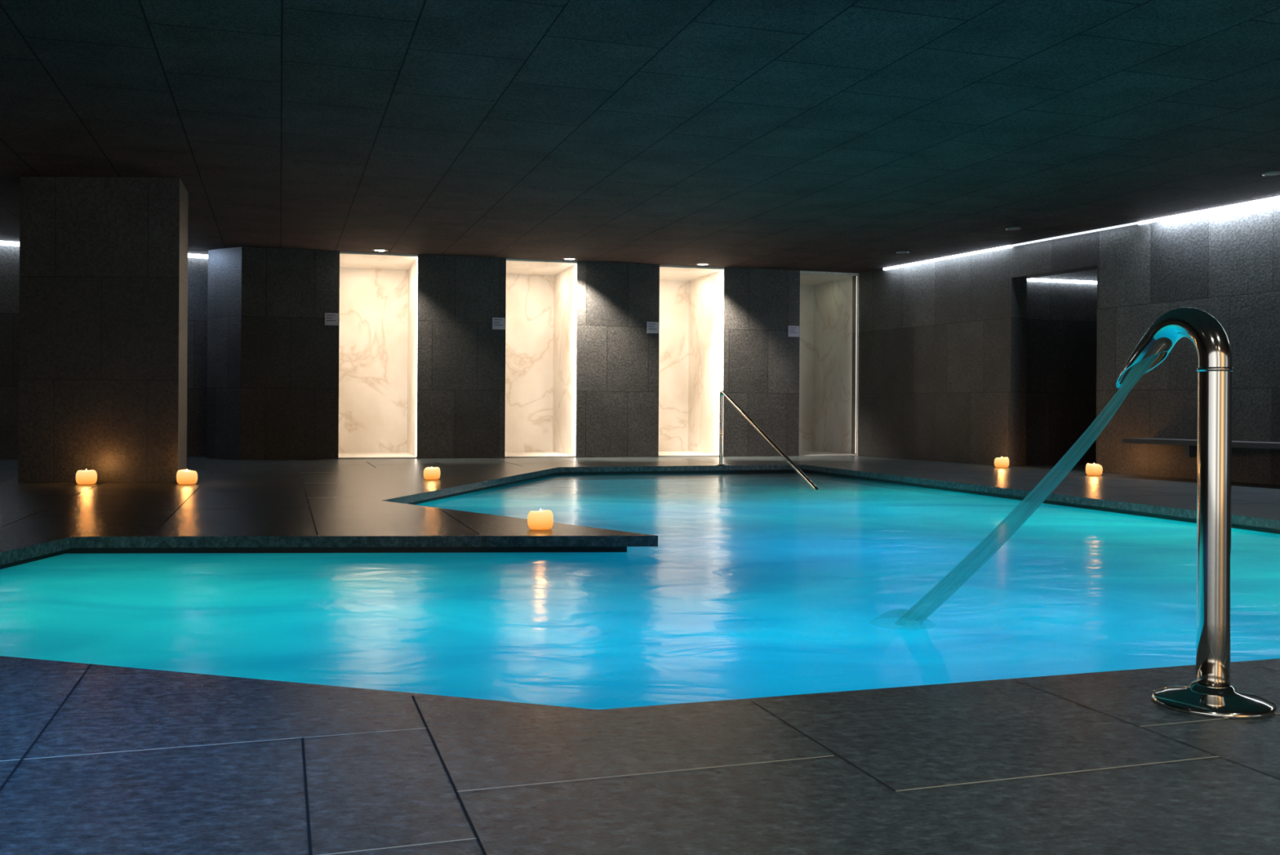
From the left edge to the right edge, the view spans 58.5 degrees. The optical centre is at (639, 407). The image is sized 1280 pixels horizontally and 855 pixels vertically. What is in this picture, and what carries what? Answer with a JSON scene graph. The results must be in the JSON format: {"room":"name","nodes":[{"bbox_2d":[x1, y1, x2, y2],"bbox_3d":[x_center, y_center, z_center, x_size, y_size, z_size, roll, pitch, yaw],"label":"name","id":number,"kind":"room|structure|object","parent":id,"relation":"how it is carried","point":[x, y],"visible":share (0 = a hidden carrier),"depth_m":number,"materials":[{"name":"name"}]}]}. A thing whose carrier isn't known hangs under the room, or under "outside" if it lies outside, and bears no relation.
{"room":"spa","nodes":[
{"label":"spa","id":0,"kind":"room"},
{"bbox_2d":[0,244,241,459],"bbox_3d":[-8.165,-0.724,13.966,8.302,2.750,2.158,0,0,-35],"label":"wall","id":1,"kind":"structure","parent":0,"point":[214,282],"depth_m":14.91,"materials":[{"name":"stone"}]},
{"bbox_2d":[0,240,19,246],"bbox_3d":[-7.946,-2.069,14.410,0.207,0.052,0.040,0,0,-30],"label":"light","id":2,"kind":"object","parent":1,"relation":"attached to","point":[17,243],"depth_m":14.40,"materials":[{"name":"white"}]},
{"bbox_2d":[187,253,208,258],"bbox_3d":[-6.003,-2.058,15.514,0.251,0.052,0.040,0,0,-30],"label":"light","id":3,"kind":"object","parent":1,"relation":"attached to","point":[193,255],"depth_m":15.50,"materials":[{"name":"white"}]},
{"bbox_2d":[372,248,387,251],"bbox_3d":[-3.408,-2.064,14.980,0.190,0.012,0.190,0,0,0],"label":"recessed light","id":4,"kind":"object","parent":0,"point":[376,250],"depth_m":14.95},
{"bbox_2d":[240,246,799,459],"bbox_3d":[-1.148,-0.682,16.932,8.900,2.750,1.950,0,0,-16],"label":"wall","id":5,"kind":"structure","parent":0,"point":[290,357],"depth_m":15.62,"materials":[{"name":"stone"}]},
{"bbox_2d":[324,312,338,325],"bbox_3d":[-4.064,-1.169,15.065,0.175,0.160,0.015,0,0,-16],"label":"wall plaque","id":6,"kind":"object","parent":5,"relation":"attached to","point":[331,318],"visible":1,"depth_m":15.06,"materials":[{"name":"grey"}]},
{"bbox_2d":[492,317,505,329],"bbox_3d":[-1.938,-1.157,15.679,0.175,0.160,0.015,0,0,-16],"label":"wall plaque","id":7,"kind":"object","parent":5,"relation":"attached to","point":[497,322],"visible":1,"depth_m":15.68,"materials":[{"name":"grey"}]},
{"bbox_2d":[646,321,658,333],"bbox_3d":[0.184,-1.144,16.292,0.175,0.160,0.015,0,0,-16],"label":"wall plaque","id":8,"kind":"object","parent":5,"relation":"attached to","point":[651,326],"visible":1,"depth_m":16.29,"materials":[{"name":"grey metal"}]},
{"bbox_2d":[787,325,799,337],"bbox_3d":[2.274,-1.131,16.896,0.175,0.160,0.015,0,0,-16],"label":"wall plaque","id":9,"kind":"object","parent":5,"relation":"attached to","point":[793,331],"visible":1,"depth_m":16.89,"materials":[{"name":"grey"}]},
{"bbox_2d":[0,0,1279,273],"bbox_3d":[0.013,-2.100,8.500,24.000,0.100,23.000,0,0,0],"label":"ceiling","id":10,"kind":"structure","parent":0,"point":[820,135],"depth_m":8.08,"materials":[{"name":"grey"}]},
{"bbox_2d":[562,257,576,259],"bbox_3d":[-0.968,-2.049,15.720,0.190,0.012,0.190,0,0,0],"label":"recessed light","id":11,"kind":"object","parent":10,"relation":"in","point":[566,258],"depth_m":15.66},
{"bbox_2d":[1005,226,1020,230],"bbox_3d":[4.212,-2.018,12.900,0.160,0.012,0.160,0,0,0],"label":"recessed light","id":12,"kind":"object","parent":10,"relation":"in","point":[1014,228],"depth_m":12.88,"materials":[{"name":"grey metal"}]},
{"bbox_2d":[1262,171,1279,176],"bbox_3d":[5.442,-2.011,9.830,0.160,0.012,0.160,0,0,0],"label":"recessed light","id":13,"kind":"object","parent":10,"relation":"in","point":[1272,173],"depth_m":9.82,"materials":[{"name":"grey metal"}]},
{"bbox_2d":[0,455,1279,854],"bbox_3d":[-0.004,0.730,8.500,24.000,0.060,23.000,0,0,0],"label":"floor","id":14,"kind":"structure","parent":0,"point":[377,789],"depth_m":2.36,"materials":[{"name":"tile"}]},
{"bbox_2d":[75,469,97,484],"bbox_3d":[-4.875,0.603,10.060,0.166,0.132,0.175,0,0,0],"label":"candle","id":15,"kind":"object","parent":14,"relation":"on","point":[82,477],"visible":1,"depth_m":9.99,"materials":[{"name":"orange wax"}]},
{"bbox_2d":[17,176,188,482],"bbox_3d":[-4.986,-0.705,10.675,1.660,2.750,0.750,0,0,0],"label":"stone pillar","id":16,"kind":"structure","parent":14,"relation":"on","point":[103,317],"depth_m":10.30,"materials":[{"name":"stone"}]},
{"bbox_2d":[176,469,197,484],"bbox_3d":[-4.025,0.608,10.150,0.174,0.132,0.167,0,0,0],"label":"candle","id":17,"kind":"object","parent":14,"relation":"on","point":[183,476],"visible":1,"depth_m":10.08,"materials":[{"name":"orange wax"}]},
{"bbox_2d":[338,251,417,458],"bbox_3d":[-3.714,-0.697,16.030,1.080,2.746,1.639,0,0,-16],"label":"shower niche","id":18,"kind":"object","parent":14,"relation":"on","point":[379,291],"visible":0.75,"depth_m":16.75,"materials":[{"name":"stone"}]},
{"bbox_2d":[423,466,439,479],"bbox_3d":[-2.004,0.625,11.001,0.159,0.121,0.162,0,0,0],"label":"candle","id":19,"kind":"object","parent":14,"relation":"on","point":[429,473],"visible":1,"depth_m":10.94,"materials":[{"name":"orange wax"}]},
{"bbox_2d":[527,508,553,529],"bbox_3d":[-0.572,0.637,6.569,0.148,0.116,0.140,0,0,0],"label":"candle","id":20,"kind":"object","parent":14,"relation":"on","point":[540,519],"visible":1,"depth_m":6.51,"materials":[{"name":"orange wax"}]},
{"bbox_2d":[505,257,577,457],"bbox_3d":[-1.596,-0.685,16.642,1.062,2.746,1.639,0,0,-16],"label":"shower niche","id":21,"kind":"object","parent":14,"relation":"on","point":[541,328],"visible":0.71,"depth_m":17.37,"materials":[{"name":"stone"}]},
{"bbox_2d":[0,471,1279,709],"bbox_3d":[-0.264,1.423,8.133,8.140,1.250,10.764,0,0,-17],"label":"swimming pool","id":22,"kind":"object","parent":14,"relation":"in","point":[753,584],"visible":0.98,"depth_m":4.72,"materials":[{"name":"liquid"}]},
{"bbox_2d":[0,458,1279,854],"bbox_3d":[-1.964,0.687,8.399,17.458,0.001,15.644,0,0,0],"label":"joint","id":23,"kind":"object","parent":14,"relation":"on","point":[456,791],"visible":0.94,"depth_m":2.28,"materials":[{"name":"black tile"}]},
{"bbox_2d":[658,264,724,456],"bbox_3d":[0.515,-0.672,17.252,1.041,2.746,1.639,0,0,-16],"label":"shower niche","id":24,"kind":"object","parent":14,"relation":"on","point":[691,337],"visible":0.69,"depth_m":17.89,"materials":[{"name":"stone"}]},
{"bbox_2d":[715,390,818,488],"bbox_3d":[1.373,0.550,12.694,0.120,1.524,2.992,0,0,-15],"label":"pool handrail","id":25,"kind":"object","parent":14,"relation":"attached to","point":[722,393],"visible":0.72,"depth_m":13.19,"materials":[{"name":"silver metal"}]},
{"bbox_2d":[799,271,858,455],"bbox_3d":[2.595,-0.659,17.853,1.018,2.746,1.639,0,0,-16],"label":"shower niche","id":26,"kind":"object","parent":14,"relation":"on","point":[825,344],"visible":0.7,"depth_m":18.17,"materials":[{"name":"stone"}]},
{"bbox_2d":[994,457,1008,467],"bbox_3d":[4.417,0.658,13.951,0.175,0.132,0.165,0,0,0],"label":"candle","id":27,"kind":"object","parent":14,"relation":"on","point":[1003,462],"visible":1,"depth_m":13.88,"materials":[{"name":"orange wax"}]},
{"bbox_2d":[894,306,1277,718],"bbox_3d":[1.173,0.286,3.493,0.272,1.071,1.839,0,0,-15],"label":"spout","id":28,"kind":"object","parent":14,"relation":"on","point":[1212,694],"visible":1,"depth_m":2.71,"materials":[{"name":"silver metal"}]},
{"bbox_2d":[1085,462,1102,475],"bbox_3d":[4.925,0.661,12.400,0.167,0.132,0.174,0,0,0],"label":"candle","id":29,"kind":"object","parent":14,"relation":"on","point":[1094,468],"visible":1,"depth_m":12.34,"materials":[{"name":"orange wax"}]},
{"bbox_2d":[0,469,1279,568],"bbox_3d":[-0.005,0.810,8.500,24.000,0.100,23.000,0,0,0],"label":"pool edge","id":30,"kind":"structure","parent":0,"point":[597,548],"depth_m":6.31,"materials":[{"name":"black stone"}]},
{"bbox_2d":[696,262,709,265],"bbox_3d":[0.892,-2.038,16.240,0.190,0.012,0.190,0,0,0],"label":"recessed light","id":31,"kind":"object","parent":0,"point":[700,264],"depth_m":16.18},
{"bbox_2d":[896,251,908,253],"bbox_3d":[3.422,-2.023,14.900,0.160,0.012,0.160,0,0,0],"label":"recessed light","id":32,"kind":"object","parent":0,"point":[900,252],"depth_m":14.88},
{"bbox_2d":[851,199,1279,484],"bbox_3d":[7.628,-0.629,7.726,0.250,2.750,21.172,0,0,-24],"label":"wall","id":33,"kind":"structure","parent":0,"point":[942,347],"depth_m":12.88,"materials":[{"name":"tile"}]},
{"bbox_2d":[883,244,1012,270],"bbox_3d":[4.078,-2.010,15.394,0.030,0.028,2.626,0,0,-24],"label":"light","id":34,"kind":"object","parent":33,"relation":"attached to","point":[1009,246],"visible":1,"depth_m":15.25,"materials":[{"name":"white"}]},
{"bbox_2d":[1026,268,1097,465],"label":"door","id":35,"kind":"structure","parent":33,"relation":"in","point":[1062,317],"depth_m":14.68,"materials":[{"name":"stone"}]},
{"bbox_2d":[1026,278,1097,284],"bbox_3d":[5.744,-1.623,14.753,1.818,0.035,0.030,0,0,-17],"label":"light","id":36,"kind":"object","parent":35,"relation":"attached to","point":[1028,279],"visible":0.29,"depth_m":14.63,"materials":[{"name":"white plastic"}]},
{"bbox_2d":[1010,222,1137,246],"bbox_3d":[5.010,-2.009,13.294,0.030,0.018,1.970,0,0,-24],"label":"light","id":37,"kind":"object","parent":33,"relation":"attached to","point":[1134,223],"visible":1,"depth_m":13.19,"materials":[{"name":"white plastic"}]},
{"bbox_2d":[1121,437,1279,457],"bbox_3d":[6.337,0.473,9.789,0.418,0.290,5.197,0,0,-24],"label":"bench","id":38,"kind":"object","parent":33,"relation":"attached to","point":[1190,446],"visible":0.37,"depth_m":11.41,"materials":[{"name":"grey stone"}]},
{"bbox_2d":[1137,195,1279,224],"bbox_3d":[6.831,-1.993,9.194,0.030,0.028,7.002,0,0,-24],"label":"light","id":39,"kind":"object","parent":33,"relation":"attached to","point":[1277,197],"visible":1,"depth_m":11.55,"materials":[{"name":"white plastic"}]}
]}

